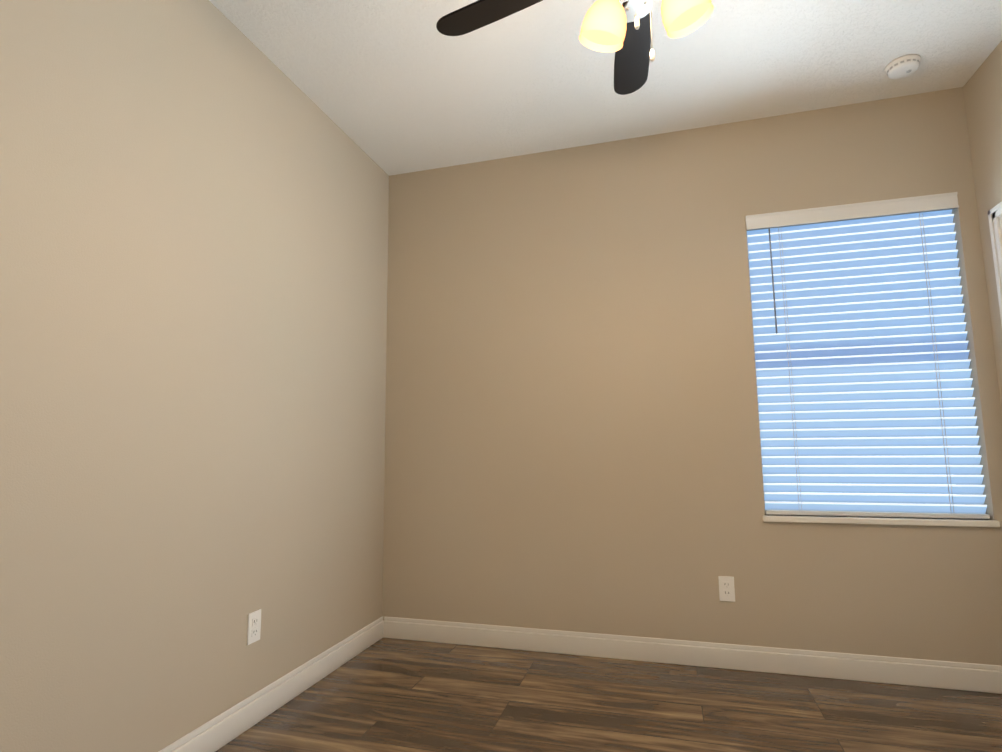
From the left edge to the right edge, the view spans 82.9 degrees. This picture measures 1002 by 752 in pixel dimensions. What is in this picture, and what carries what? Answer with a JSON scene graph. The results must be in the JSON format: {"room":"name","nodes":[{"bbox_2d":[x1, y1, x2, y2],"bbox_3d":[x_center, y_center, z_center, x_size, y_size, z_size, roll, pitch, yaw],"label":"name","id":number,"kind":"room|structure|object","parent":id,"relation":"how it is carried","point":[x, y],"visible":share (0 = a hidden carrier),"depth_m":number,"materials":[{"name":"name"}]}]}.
{"room":"empty bedroom","nodes":[
{"label":"empty bedroom","id":0,"kind":"room"},
{"bbox_2d":[0,0,388,751],"bbox_3d":[-1.234,-0.087,1.741,0.150,2.740,3.750,-3,-7,16],"label":"wall","id":1,"kind":"structure","parent":0,"point":[194,200],"depth_m":1.91,"materials":[{"name":"beige paint"}]},
{"bbox_2d":[247,609,260,644],"bbox_3d":[-0.966,0.983,2.221,0.010,0.115,0.070,-3,-7,16],"label":"outlet","id":2,"kind":"object","parent":1,"relation":"attached to","point":[254,627],"visible":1,"depth_m":2.22,"materials":[{"name":"white plastic"}]},
{"bbox_2d":[158,616,383,751],"bbox_3d":[-1.142,1.213,1.556,0.015,0.112,3.450,-3,-7,16],"label":"baseboard","id":3,"kind":"structure","parent":1,"relation":"attached to","point":[216,733],"depth_m":2.29,"materials":[{"name":"white wood"}]},
{"bbox_2d":[209,0,1001,175],"bbox_3d":[0.277,-1.566,1.484,3.324,0.100,3.750,-3,-7,16],"label":"ceiling","id":4,"kind":"structure","parent":0,"point":[392,87],"depth_m":2.54,"materials":[{"name":"white paint"}]},
{"bbox_2d":[436,0,713,94],"bbox_3d":[0.369,-1.163,1.580,1.246,0.677,1.225,-3,-7,16],"label":"ceiling fan","id":5,"kind":"object","parent":4,"relation":"hanging from","point":[623,31],"visible":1,"depth_m":1.73,"materials":[{"name":"wood"},{"name":"glass"},{"name":"painted metal"}]},
{"bbox_2d":[885,54,920,78],"bbox_3d":[1.801,-1.378,2.539,0.134,0.040,0.134,-3,-7,16],"label":"smoke detector","id":6,"kind":"object","parent":4,"relation":"attached to","point":[903,66],"visible":1,"depth_m":2.51,"materials":[{"name":"white plastic"}]},
{"bbox_2d":[216,637,1001,751],"bbox_3d":[0.665,1.236,1.029,4.074,0.100,3.750,-3,-7,16],"label":"floor","id":7,"kind":"structure","parent":0,"point":[383,694],"depth_m":2.28,"materials":[{"name":"brown wood"}]},
{"bbox_2d":[382,87,1001,665],"bbox_3d":[0.861,0.050,3.004,3.174,2.740,0.150,-3,-7,16],"label":"wall","id":8,"kind":"structure","parent":0,"point":[572,429],"depth_m":2.97,"materials":[{"name":"beige paint"}]},
{"bbox_2d":[383,616,1001,693],"bbox_3d":[0.786,1.347,2.780,3.009,0.112,0.015,-3,-7,16],"label":"baseboard","id":9,"kind":"structure","parent":8,"relation":"attached to","point":[987,678],"depth_m":2.71,"materials":[{"name":"white wood"}]},
{"bbox_2d":[718,576,734,601],"bbox_3d":[1.089,1.027,2.734,0.070,0.115,0.010,-3,-7,16],"label":"outlet","id":10,"kind":"object","parent":8,"relation":"attached to","point":[726,589],"visible":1,"depth_m":2.73,"materials":[{"name":"white plastic"}]},
{"bbox_2d":[746,231,981,504],"bbox_3d":[1.736,-0.083,2.798,0.920,1.505,0.060,-3,-7,16],"label":"window","id":11,"kind":"structure","parent":8,"relation":"in","point":[840,502],"depth_m":2.77,"materials":[{"name":"clear glass"}]},
{"bbox_2d":[745,192,989,518],"bbox_3d":[1.714,-0.094,2.723,0.918,1.500,0.076,-3,-7,16],"label":"blinds","id":12,"kind":"object","parent":8,"relation":"in","point":[859,332],"visible":0.88,"depth_m":2.72,"materials":[{"name":"white plastic"}]},
{"bbox_2d":[763,514,999,526],"bbox_3d":[1.729,0.671,2.651,0.944,0.028,0.138,-3,-7,16],"label":"window sill","id":13,"kind":"structure","parent":8,"relation":"attached to","point":[961,522],"depth_m":2.58,"materials":[{"name":"white wood"}]},
{"bbox_2d":[963,40,1001,409],"bbox_3d":[1.795,-0.235,0.802,0.150,2.740,3.600,-3,-7,16],"label":"wall","id":14,"kind":"structure","parent":0,"point":[982,88],"depth_m":2.54,"materials":[{"name":"beige paint"}]},
{"bbox_2d":[988,202,1001,324],"bbox_3d":[2.080,0.219,1.764,0.169,2.073,1.273,-3,-7,16],"label":"trim","id":15,"kind":"structure","parent":14,"relation":"attached to","point":[995,218],"depth_m":2.47,"materials":[{"name":"white wood"}]},
{"label":"outside","id":16,"kind":"structure","parent":0,"visible":0},
{"bbox_2d":[778,446,956,494],"bbox_3d":[1.834,-0.042,3.136,2.120,2.705,0.020,-3,-7,16],"label":"sky","id":17,"kind":"structure","parent":16,"point":[864,474],"depth_m":3.02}
]}

